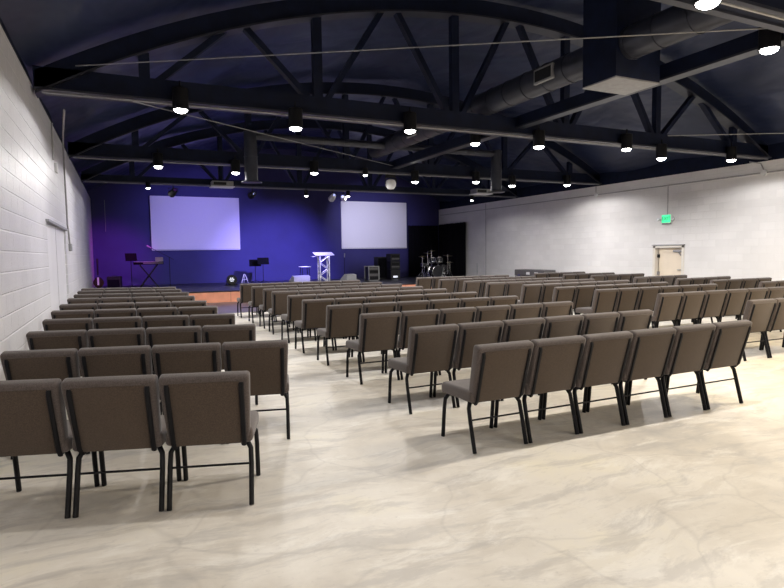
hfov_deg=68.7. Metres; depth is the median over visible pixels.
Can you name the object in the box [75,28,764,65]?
cable
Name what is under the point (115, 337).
banquet chair
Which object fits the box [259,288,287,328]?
banquet chair
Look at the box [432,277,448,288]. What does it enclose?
banquet chair
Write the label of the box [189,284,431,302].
trim
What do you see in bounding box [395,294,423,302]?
banquet chair
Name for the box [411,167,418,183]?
recessed light
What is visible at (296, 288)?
banquet chair
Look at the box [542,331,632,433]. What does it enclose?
banquet chair
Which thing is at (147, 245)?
microphone stand
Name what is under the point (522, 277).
banquet chair
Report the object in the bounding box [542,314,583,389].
banquet chair
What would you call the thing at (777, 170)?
conduit
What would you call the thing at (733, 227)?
wall
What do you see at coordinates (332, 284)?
banquet chair
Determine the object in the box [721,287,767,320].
banquet chair
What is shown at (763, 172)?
junction box
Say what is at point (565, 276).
banquet chair
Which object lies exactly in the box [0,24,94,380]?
wall
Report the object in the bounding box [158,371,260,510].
banquet chair
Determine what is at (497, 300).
banquet chair
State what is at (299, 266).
bar stool
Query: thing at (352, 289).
banquet chair
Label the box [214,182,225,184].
vent
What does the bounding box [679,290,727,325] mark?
banquet chair
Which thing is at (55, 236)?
door
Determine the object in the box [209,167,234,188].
projector
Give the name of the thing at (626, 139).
recessed light
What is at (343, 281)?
banquet chair
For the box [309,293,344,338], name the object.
banquet chair
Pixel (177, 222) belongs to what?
projection screen
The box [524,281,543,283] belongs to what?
banquet chair
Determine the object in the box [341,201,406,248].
projection screen
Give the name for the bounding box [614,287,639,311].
banquet chair
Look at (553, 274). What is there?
banquet chair
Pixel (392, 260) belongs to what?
tower
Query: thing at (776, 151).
trim
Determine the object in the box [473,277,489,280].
banquet chair
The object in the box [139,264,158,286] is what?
keyboard stand
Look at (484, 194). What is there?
tray
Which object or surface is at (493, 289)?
banquet chair
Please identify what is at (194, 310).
banquet chair
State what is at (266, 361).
banquet chair
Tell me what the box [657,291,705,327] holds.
banquet chair
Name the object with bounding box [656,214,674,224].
exit sign
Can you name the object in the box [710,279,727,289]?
banquet chair
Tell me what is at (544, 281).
banquet chair
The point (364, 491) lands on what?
floor
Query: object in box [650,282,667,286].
banquet chair
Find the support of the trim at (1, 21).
attached to the wall at (31, 191)
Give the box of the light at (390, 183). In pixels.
[385,173,396,188]
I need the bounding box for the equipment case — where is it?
[515,269,555,275]
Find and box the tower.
[386,254,399,278]
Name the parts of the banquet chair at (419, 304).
backrest, panel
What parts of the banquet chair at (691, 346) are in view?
leg, leg, backrest, panel, leg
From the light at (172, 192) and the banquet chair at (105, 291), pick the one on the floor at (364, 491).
the banquet chair at (105, 291)
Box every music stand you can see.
[125,253,136,287]
[249,260,260,282]
[257,258,268,282]
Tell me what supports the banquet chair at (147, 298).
on the floor at (364, 491)
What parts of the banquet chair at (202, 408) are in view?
leg, leg, backrest, panel, seat, leg, leg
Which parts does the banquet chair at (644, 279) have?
panel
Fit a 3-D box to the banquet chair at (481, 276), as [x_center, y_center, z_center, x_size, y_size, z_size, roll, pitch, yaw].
[2.809,-0.159,17.800,0.527,0.857,0.600,-3,4,-24]
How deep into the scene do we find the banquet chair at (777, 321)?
8.15 m
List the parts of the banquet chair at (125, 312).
panel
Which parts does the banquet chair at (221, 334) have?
panel, backrest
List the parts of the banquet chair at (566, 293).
panel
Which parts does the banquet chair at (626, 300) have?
panel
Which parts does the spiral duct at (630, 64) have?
panel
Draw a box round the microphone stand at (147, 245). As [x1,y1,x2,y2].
[147,245,173,286]
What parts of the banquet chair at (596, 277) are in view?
backrest, panel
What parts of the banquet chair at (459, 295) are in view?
panel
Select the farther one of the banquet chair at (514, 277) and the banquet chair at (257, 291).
the banquet chair at (514, 277)
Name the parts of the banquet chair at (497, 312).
panel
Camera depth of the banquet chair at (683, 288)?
11.40 m
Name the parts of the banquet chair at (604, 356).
leg, leg, seat, leg, backrest, panel, leg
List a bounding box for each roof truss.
[32,0,771,159]
[67,82,601,184]
[80,119,517,197]
[652,0,783,32]
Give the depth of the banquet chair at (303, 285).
13.59 m
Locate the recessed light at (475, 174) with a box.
[472,168,479,183]
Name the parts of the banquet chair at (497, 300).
panel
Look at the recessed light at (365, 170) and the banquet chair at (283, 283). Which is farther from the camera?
the recessed light at (365, 170)
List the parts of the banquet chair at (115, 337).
panel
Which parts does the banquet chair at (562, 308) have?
panel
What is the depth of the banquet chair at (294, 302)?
10.12 m
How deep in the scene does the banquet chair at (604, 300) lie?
10.58 m
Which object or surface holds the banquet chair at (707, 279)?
on the floor at (364, 491)
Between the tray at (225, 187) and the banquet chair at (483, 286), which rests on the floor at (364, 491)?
the banquet chair at (483, 286)
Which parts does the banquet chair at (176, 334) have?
panel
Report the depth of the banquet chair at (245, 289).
14.38 m
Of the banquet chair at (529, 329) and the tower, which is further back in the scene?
the tower
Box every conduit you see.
[51,123,53,159]
[62,109,70,243]
[440,170,783,215]
[485,204,485,274]
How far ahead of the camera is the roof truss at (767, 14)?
5.60 m
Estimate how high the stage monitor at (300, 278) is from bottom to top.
0.340 m
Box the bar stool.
[299,266,310,280]
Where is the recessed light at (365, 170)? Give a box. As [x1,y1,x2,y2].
[363,166,367,175]
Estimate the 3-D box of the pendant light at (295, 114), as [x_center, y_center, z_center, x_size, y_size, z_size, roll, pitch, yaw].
[-1.561,-2.869,9.272,0.236,0.470,0.236,-3,4,-25]
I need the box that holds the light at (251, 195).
[248,188,256,198]
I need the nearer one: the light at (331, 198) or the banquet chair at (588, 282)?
the banquet chair at (588, 282)
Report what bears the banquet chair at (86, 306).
on the floor at (364, 491)
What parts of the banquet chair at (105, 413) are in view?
leg, leg, panel, backrest, seat, leg, leg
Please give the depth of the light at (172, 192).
18.19 m
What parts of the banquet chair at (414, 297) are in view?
panel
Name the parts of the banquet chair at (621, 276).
backrest, panel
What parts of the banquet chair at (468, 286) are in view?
panel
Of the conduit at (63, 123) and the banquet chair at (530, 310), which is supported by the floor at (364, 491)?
the banquet chair at (530, 310)
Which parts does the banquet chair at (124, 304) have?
panel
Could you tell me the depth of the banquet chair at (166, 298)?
10.20 m
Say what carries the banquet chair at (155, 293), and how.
on the floor at (364, 491)
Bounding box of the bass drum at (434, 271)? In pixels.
[428,265,443,276]
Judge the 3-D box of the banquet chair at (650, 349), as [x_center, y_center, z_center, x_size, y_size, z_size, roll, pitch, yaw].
[2.229,0.722,5.378,0.527,0.857,0.600,-3,4,-25]
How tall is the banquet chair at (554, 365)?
0.857 m
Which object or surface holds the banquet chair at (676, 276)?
on the floor at (364, 491)
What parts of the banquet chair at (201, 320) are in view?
backrest, panel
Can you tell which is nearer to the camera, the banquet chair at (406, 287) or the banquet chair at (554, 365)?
the banquet chair at (554, 365)
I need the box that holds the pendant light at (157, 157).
[152,149,162,168]
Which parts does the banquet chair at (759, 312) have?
backrest, panel, leg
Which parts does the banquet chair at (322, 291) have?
backrest, panel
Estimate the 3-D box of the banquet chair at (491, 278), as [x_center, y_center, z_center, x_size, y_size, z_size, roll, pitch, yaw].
[2.860,-0.062,16.403,0.527,0.857,0.600,-3,4,-25]
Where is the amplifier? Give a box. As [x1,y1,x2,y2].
[107,275,121,287]
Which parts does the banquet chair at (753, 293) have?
backrest, panel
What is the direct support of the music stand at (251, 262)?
on the stage
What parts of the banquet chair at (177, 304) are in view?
panel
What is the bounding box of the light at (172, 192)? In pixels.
[168,185,177,196]
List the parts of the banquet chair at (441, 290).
panel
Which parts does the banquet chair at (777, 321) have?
leg, leg, backrest, panel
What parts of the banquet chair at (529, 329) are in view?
backrest, panel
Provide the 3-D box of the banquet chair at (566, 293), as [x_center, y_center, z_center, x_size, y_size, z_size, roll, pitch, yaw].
[3.340,0.265,11.659,0.527,0.857,0.600,-3,4,-26]
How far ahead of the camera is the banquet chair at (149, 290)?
12.28 m
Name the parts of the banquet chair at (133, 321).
panel, backrest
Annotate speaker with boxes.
[374,257,386,278]
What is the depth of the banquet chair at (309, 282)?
15.05 m
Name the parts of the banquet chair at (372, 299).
backrest, panel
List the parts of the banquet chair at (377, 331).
leg, leg, seat, backrest, panel, leg, leg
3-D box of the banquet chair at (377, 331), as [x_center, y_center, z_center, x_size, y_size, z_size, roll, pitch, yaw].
[-0.232,0.634,7.095,0.527,0.857,0.600,-3,4,-25]
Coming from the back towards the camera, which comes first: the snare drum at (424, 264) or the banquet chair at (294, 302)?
the snare drum at (424, 264)
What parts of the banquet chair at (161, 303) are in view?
panel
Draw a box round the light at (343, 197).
[339,190,346,200]
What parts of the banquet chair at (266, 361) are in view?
backrest, panel, seat, leg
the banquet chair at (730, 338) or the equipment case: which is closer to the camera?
the banquet chair at (730, 338)
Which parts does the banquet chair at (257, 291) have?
panel, backrest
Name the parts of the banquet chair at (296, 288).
backrest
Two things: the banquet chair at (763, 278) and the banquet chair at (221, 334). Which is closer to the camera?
the banquet chair at (221, 334)
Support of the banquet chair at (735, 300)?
on the floor at (364, 491)
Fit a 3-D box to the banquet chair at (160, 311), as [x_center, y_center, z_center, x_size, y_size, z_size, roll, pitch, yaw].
[-3.281,0.599,8.189,0.527,0.857,0.600,-2,4,-11]
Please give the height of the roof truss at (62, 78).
2.508 m
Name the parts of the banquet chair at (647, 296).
backrest, panel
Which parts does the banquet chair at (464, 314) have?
backrest, panel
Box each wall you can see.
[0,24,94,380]
[88,149,439,285]
[439,158,783,280]
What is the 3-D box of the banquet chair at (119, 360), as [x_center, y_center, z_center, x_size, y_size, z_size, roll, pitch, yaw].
[-2.214,0.825,4.766,0.527,0.857,0.600,-2,4,-11]
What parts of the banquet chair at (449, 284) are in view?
panel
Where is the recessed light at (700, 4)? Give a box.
[693,0,722,9]
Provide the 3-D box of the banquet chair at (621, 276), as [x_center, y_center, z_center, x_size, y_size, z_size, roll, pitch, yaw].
[6.891,-0.192,17.481,0.527,0.857,0.600,-3,4,-26]
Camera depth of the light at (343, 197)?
20.65 m
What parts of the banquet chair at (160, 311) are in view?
panel, backrest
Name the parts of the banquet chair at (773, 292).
backrest, panel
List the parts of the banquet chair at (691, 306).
backrest, panel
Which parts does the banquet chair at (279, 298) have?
leg, backrest, panel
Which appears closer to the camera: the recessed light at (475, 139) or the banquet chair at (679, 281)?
the recessed light at (475, 139)
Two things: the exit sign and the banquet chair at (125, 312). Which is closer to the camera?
the banquet chair at (125, 312)
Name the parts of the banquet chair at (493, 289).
panel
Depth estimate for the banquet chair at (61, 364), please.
4.38 m
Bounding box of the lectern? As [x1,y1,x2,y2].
[311,252,333,280]
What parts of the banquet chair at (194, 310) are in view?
panel, backrest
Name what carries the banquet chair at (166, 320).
on the floor at (364, 491)
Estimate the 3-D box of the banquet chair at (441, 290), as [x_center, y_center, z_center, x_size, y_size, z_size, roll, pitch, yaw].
[0.743,0.310,11.520,0.527,0.857,0.600,-3,4,-25]
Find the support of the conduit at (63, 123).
attached to the wall at (31, 191)
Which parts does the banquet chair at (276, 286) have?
backrest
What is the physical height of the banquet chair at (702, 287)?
0.857 m
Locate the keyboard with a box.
[133,261,163,264]
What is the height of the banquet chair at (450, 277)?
0.857 m
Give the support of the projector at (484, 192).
hanging from the ceiling
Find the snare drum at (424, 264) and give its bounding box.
[420,263,427,276]
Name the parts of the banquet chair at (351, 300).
backrest, panel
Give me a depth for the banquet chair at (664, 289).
11.18 m
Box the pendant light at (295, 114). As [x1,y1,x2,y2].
[288,101,302,131]
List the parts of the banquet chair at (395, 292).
panel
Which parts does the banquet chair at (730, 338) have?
leg, leg, backrest, panel, leg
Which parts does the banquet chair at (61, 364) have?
panel, backrest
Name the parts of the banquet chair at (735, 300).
backrest, panel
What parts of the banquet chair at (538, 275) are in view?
panel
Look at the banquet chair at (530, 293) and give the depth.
12.43 m
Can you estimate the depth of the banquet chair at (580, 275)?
18.01 m
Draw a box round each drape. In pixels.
[408,225,437,276]
[439,222,465,275]
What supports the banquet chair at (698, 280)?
on the floor at (364, 491)
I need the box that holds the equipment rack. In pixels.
[364,266,379,280]
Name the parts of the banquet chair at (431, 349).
leg, leg, seat, leg, backrest, panel, leg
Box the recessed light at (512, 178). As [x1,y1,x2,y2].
[508,172,515,186]
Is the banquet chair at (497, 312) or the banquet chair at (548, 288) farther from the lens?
the banquet chair at (548, 288)
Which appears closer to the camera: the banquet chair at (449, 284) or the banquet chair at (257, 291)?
the banquet chair at (257, 291)
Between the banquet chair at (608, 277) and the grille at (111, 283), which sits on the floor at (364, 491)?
the banquet chair at (608, 277)
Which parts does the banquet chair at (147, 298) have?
panel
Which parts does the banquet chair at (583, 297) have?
panel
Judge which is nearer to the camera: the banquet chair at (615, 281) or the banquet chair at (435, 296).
the banquet chair at (435, 296)
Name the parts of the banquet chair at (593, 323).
backrest, panel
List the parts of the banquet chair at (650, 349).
leg, leg, seat, leg, backrest, panel, leg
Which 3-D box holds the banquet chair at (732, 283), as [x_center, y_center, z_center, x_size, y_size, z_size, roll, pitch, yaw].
[7.954,0.057,13.738,0.527,0.857,0.600,-3,4,-25]
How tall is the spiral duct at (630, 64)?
3.000 m
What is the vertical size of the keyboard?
0.108 m
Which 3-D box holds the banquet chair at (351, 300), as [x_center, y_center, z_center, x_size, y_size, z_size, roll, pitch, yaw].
[-0.772,0.469,9.545,0.527,0.857,0.600,-3,4,-24]
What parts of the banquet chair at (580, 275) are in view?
panel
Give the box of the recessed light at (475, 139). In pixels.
[470,134,480,145]
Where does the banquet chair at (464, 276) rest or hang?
on the floor at (364, 491)
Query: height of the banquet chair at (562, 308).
0.857 m
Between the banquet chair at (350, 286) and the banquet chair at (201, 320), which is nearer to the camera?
the banquet chair at (201, 320)
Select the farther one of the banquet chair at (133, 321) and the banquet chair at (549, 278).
the banquet chair at (549, 278)
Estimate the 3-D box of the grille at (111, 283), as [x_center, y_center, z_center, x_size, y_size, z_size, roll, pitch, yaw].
[-10.677,-0.404,22.007,0.420,0.290,0.008,-2,4,-13]
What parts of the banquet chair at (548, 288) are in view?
panel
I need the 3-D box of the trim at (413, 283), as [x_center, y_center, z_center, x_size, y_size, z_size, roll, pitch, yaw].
[-2.047,-0.255,20.917,16.100,0.035,0.070,-3,4,-25]
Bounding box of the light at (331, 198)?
[328,191,336,201]
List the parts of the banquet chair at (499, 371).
leg, leg, seat, leg, backrest, panel, leg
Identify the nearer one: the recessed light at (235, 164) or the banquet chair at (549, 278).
the recessed light at (235, 164)
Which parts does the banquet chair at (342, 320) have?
leg, seat, leg, backrest, panel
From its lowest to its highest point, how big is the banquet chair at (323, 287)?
0.857 m
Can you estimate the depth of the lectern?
23.24 m
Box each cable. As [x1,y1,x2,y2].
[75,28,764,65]
[135,102,392,165]
[668,133,783,135]
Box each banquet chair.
[0,348,79,459]
[0,378,99,518]
[26,330,88,375]
[42,318,93,345]
[51,309,94,318]
[59,303,97,310]
[60,374,181,517]
[67,298,99,304]
[74,294,102,297]
[77,290,103,293]
[77,345,163,453]
[81,288,104,290]
[87,328,145,347]
[93,316,153,372]
[94,308,136,317]
[97,302,134,308]
[100,297,131,302]
[103,293,131,296]
[104,290,129,293]
[105,288,128,289]
[129,287,151,289]
[130,289,155,293]
[132,292,160,297]
[132,296,163,302]
[135,301,170,309]
[137,307,177,327]
[142,315,188,344]
[145,326,201,373]
[151,342,220,414]
[152,287,175,289]
[156,289,181,292]
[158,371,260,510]
[160,292,188,296]
[164,295,194,306]
[171,300,206,307]
[178,306,217,325]
[189,313,234,342]
[202,324,257,404]
[222,340,289,438]
[237,283,261,317]
[248,286,274,322]
[258,282,281,316]
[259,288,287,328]
[268,290,298,334]
[271,285,297,320]
[281,294,316,342]
[282,282,302,285]
[284,287,311,326]
[294,298,334,352]
[295,289,324,332]
[298,284,319,286]
[303,281,321,284]
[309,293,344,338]
[312,286,335,289]
[316,303,362,365]
[320,283,340,286]
[322,280,341,283]
[325,289,350,292]
[327,297,365,350]
[336,285,358,288]
[341,283,361,285]
[342,280,359,282]
[345,292,371,338]
[346,311,401,384]
[351,288,375,291]
[351,302,396,361]
[356,295,395,338]
[359,284,380,287]
[362,282,381,284]
[372,290,397,295]
[376,287,399,290]
[381,284,401,287]
[384,300,429,356]
[384,309,439,379]
[388,324,458,413]
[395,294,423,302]
[398,289,422,294]
[400,286,422,289]
[416,277,432,288]
[423,288,446,294]
[424,293,450,300]
[429,298,460,309]
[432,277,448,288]
[433,320,503,406]
[438,279,456,292]
[438,307,476,374]
[441,340,533,453]
[449,276,464,278]
[451,292,477,298]
[454,278,472,292]
[460,297,489,307]
[462,280,481,296]
[464,276,479,277]
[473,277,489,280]
[475,305,510,321]
[479,280,498,296]
[480,275,494,277]
[485,282,505,296]
[489,277,504,279]
[489,295,517,305]
[494,335,585,442]
[499,279,515,281]
[500,317,544,400]
[504,281,524,299]
[505,276,520,278]
[508,303,542,319]
[516,278,531,280]
[517,284,542,303]
[520,276,535,278]
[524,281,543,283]
[531,278,547,280]
[534,273,547,277]
[539,283,561,302]
[541,301,572,317]
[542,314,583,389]
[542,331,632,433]
[543,280,560,283]
[547,272,560,277]
[548,277,562,279]
[552,286,575,301]
[560,272,572,276]
[561,279,577,282]
[561,282,579,313]
[562,274,576,279]
[571,285,595,314]
[575,281,596,309]
[576,273,589,278]
[576,288,618,314]
[577,279,594,281]
[577,284,614,313]
[580,312,619,384]
[586,327,675,424]
[589,273,601,278]
[590,275,605,280]
[596,280,613,284]
[605,274,618,280]
[612,280,629,283]
[614,283,633,287]
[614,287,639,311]
[616,309,652,379]
[618,274,631,282]
[627,323,715,416]
[630,273,644,282]
[632,282,650,286]
[633,276,648,282]
[635,286,660,324]
[648,276,661,282]
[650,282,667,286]
[651,292,683,327]
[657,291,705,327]
[659,285,679,321]
[661,275,674,285]
[666,320,751,409]
[673,275,686,285]
[675,278,691,285]
[679,284,698,323]
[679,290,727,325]
[691,277,704,284]
[691,284,717,323]
[700,289,748,323]
[704,277,717,283]
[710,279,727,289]
[717,276,730,279]
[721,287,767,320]
[726,279,742,289]
[735,281,777,318]
[741,278,757,288]
[741,286,783,331]
[742,298,776,360]
[755,277,771,287]
[759,298,783,357]
[762,335,783,349]
[777,280,783,286]
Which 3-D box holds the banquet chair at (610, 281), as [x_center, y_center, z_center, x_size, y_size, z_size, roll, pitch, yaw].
[4.857,0.105,13.650,0.527,0.857,0.600,-3,4,-26]
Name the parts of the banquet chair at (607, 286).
backrest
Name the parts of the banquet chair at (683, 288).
backrest, panel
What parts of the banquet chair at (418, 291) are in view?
panel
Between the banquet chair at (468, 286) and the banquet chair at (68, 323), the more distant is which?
the banquet chair at (468, 286)
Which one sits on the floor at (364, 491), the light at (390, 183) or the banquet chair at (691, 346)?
the banquet chair at (691, 346)
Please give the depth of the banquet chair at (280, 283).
14.59 m
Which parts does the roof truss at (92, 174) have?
web post, web post, web post, web post, web post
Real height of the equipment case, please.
0.850 m
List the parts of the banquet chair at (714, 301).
backrest, panel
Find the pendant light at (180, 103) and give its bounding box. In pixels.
[172,81,188,113]
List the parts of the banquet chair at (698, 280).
panel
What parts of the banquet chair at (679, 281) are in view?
panel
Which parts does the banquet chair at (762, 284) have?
backrest, panel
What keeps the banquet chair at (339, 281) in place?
on the floor at (364, 491)
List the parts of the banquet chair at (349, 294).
backrest, panel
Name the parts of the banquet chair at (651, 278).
panel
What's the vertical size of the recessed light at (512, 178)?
0.470 m
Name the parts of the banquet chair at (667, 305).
panel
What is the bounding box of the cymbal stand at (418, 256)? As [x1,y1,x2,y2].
[417,256,424,276]
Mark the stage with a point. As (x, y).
(192, 287)
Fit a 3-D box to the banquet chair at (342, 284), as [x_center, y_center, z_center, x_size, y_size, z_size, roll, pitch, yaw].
[-1.090,0.140,14.292,0.527,0.857,0.600,-3,4,-24]
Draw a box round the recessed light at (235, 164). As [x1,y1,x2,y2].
[231,156,239,174]
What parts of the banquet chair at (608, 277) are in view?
panel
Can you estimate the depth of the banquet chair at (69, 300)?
9.99 m
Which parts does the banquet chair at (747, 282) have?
panel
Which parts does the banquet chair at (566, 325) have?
backrest, panel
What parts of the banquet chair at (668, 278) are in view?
backrest, panel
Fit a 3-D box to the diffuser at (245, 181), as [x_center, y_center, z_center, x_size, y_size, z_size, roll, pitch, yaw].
[-3.270,-2.612,13.356,0.480,0.050,0.480,-3,4,-25]
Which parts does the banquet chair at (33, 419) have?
leg, panel, backrest, seat, leg, leg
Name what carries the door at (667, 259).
in the wall at (733, 227)
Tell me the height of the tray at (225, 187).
0.025 m
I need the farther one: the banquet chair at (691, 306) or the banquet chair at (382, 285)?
the banquet chair at (382, 285)
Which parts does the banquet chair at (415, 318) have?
leg, leg, backrest, panel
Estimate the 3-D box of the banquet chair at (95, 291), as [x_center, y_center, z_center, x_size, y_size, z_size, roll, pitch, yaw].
[-6.438,0.338,12.498,0.527,0.857,0.600,-1,4,-5]
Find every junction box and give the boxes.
[54,163,58,173]
[760,170,767,175]
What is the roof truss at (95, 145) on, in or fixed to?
attached to the wall at (31, 191)
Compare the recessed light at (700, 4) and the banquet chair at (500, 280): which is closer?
the recessed light at (700, 4)
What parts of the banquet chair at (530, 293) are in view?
panel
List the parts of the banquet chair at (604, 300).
seat, backrest, panel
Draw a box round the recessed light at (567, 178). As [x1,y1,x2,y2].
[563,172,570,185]
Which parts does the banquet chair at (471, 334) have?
leg, seat, leg, backrest, panel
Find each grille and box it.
[108,280,119,286]
[378,258,386,277]
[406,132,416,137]
[534,62,554,84]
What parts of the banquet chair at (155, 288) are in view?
backrest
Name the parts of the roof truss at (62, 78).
web post, web post, web post, web post, web post, web post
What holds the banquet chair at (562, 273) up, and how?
on the floor at (364, 491)
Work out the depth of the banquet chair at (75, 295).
11.08 m
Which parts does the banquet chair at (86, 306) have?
panel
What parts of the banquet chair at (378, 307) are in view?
backrest, panel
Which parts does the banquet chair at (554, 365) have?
leg, leg, leg, seat, backrest, panel, leg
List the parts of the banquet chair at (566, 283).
backrest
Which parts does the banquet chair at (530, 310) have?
panel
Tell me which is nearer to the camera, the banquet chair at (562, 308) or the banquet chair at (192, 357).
the banquet chair at (192, 357)
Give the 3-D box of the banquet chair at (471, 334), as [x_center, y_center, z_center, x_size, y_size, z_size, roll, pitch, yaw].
[0.795,0.695,6.036,0.527,0.857,0.600,-3,4,-25]
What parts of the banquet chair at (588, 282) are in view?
backrest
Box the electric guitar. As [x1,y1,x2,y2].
[93,258,103,287]
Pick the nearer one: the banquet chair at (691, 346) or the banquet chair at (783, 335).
the banquet chair at (691, 346)
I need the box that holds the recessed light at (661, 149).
[656,139,666,160]
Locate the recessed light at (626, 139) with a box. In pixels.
[621,129,632,150]
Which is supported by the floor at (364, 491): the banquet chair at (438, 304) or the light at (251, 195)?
the banquet chair at (438, 304)
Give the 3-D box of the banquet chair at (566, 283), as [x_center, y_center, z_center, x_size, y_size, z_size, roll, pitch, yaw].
[3.898,0.152,13.168,0.527,0.857,0.600,-3,4,-27]
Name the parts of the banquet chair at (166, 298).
panel, backrest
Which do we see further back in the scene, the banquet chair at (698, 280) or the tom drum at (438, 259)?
the tom drum at (438, 259)
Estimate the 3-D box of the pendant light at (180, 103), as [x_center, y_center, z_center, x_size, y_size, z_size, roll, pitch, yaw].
[-3.145,-2.925,8.520,0.236,0.470,0.236,-3,4,-25]
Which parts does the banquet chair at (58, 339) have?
panel, backrest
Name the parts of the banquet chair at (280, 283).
backrest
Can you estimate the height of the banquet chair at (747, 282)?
0.857 m
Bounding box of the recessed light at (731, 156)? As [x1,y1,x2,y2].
[726,142,736,161]
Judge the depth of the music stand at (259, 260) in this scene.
24.55 m
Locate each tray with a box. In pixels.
[209,186,234,188]
[469,193,491,195]
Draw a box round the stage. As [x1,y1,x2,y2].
[94,276,449,291]
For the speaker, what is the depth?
26.67 m
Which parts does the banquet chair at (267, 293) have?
leg, backrest, panel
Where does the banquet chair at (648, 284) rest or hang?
on the floor at (364, 491)
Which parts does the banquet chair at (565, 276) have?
panel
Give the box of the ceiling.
[0,0,783,200]
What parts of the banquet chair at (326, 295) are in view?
backrest, panel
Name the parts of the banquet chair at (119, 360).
panel, backrest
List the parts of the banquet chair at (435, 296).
panel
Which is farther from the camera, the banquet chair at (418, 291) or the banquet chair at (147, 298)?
the banquet chair at (418, 291)
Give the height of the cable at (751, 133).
0.186 m
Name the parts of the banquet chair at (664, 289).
backrest, panel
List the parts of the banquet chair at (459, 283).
panel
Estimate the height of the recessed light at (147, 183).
0.291 m
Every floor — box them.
[0,302,783,587]
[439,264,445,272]
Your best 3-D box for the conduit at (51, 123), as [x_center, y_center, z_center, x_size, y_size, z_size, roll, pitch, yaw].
[-5.869,-2.636,9.920,0.028,0.631,0.048,-3,4,-25]
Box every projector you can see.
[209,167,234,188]
[469,179,491,195]
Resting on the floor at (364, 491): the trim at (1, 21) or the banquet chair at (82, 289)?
the banquet chair at (82, 289)
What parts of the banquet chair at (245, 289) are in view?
backrest, panel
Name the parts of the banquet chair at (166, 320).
panel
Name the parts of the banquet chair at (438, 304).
panel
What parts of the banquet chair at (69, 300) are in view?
panel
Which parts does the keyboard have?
panel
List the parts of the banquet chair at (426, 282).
panel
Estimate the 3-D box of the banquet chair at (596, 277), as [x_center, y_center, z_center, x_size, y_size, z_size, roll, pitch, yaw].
[5.926,-0.146,17.011,0.527,0.857,0.600,-3,4,-26]
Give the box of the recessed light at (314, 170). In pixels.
[310,157,318,174]
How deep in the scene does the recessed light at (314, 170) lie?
15.22 m
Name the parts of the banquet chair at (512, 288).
panel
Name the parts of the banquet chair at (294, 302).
leg, seat, leg, backrest, panel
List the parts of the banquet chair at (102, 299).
panel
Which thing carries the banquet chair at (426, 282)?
on the floor at (364, 491)
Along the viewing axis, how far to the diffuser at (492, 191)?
16.16 m
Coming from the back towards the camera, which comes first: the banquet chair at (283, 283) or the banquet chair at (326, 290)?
the banquet chair at (283, 283)
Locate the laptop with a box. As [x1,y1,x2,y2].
[155,257,162,260]
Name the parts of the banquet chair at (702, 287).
backrest, panel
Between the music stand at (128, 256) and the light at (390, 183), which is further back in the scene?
the music stand at (128, 256)
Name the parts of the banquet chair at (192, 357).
panel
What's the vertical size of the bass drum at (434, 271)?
0.604 m
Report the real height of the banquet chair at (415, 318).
0.857 m
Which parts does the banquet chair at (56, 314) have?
panel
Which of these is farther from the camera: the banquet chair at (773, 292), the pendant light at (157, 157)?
the pendant light at (157, 157)
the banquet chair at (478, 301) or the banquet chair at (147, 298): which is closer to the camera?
the banquet chair at (478, 301)
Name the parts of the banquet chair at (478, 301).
panel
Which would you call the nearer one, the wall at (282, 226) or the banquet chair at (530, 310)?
the banquet chair at (530, 310)
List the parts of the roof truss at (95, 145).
web post, web post, web post, web post, web post, web post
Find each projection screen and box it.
[150,196,239,250]
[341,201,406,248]
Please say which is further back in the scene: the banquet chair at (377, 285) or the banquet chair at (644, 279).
the banquet chair at (644, 279)
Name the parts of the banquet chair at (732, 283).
panel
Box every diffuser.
[241,180,261,183]
[488,190,504,192]
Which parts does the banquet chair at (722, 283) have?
backrest, panel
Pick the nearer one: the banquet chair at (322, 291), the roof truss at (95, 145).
the banquet chair at (322, 291)
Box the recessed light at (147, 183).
[145,179,150,188]
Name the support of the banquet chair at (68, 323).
on the floor at (364, 491)
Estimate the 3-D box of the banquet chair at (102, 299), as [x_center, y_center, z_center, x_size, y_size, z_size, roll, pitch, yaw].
[-4.883,0.467,10.367,0.527,0.857,0.600,-1,4,-7]
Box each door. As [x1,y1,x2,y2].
[45,219,67,311]
[652,244,684,275]
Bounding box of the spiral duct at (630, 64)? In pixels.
[241,0,732,192]
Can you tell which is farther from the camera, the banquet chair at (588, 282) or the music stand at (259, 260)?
the music stand at (259, 260)
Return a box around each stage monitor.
[289,275,309,282]
[340,274,356,280]
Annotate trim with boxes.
[0,17,88,194]
[189,283,415,292]
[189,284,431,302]
[440,142,783,209]
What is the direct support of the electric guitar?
on the stage
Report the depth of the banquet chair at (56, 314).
7.69 m
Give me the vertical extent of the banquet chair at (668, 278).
0.857 m
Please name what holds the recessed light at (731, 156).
attached to the roof truss at (62, 78)
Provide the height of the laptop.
0.161 m
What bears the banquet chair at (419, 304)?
on the floor at (364, 491)
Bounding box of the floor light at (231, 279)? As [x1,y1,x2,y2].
[226,275,237,284]
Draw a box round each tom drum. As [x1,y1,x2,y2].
[429,257,435,263]
[435,257,442,263]
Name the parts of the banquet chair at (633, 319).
backrest, panel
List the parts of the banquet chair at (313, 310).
leg, seat, leg, backrest, panel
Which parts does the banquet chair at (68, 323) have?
panel, backrest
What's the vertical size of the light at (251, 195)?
0.398 m

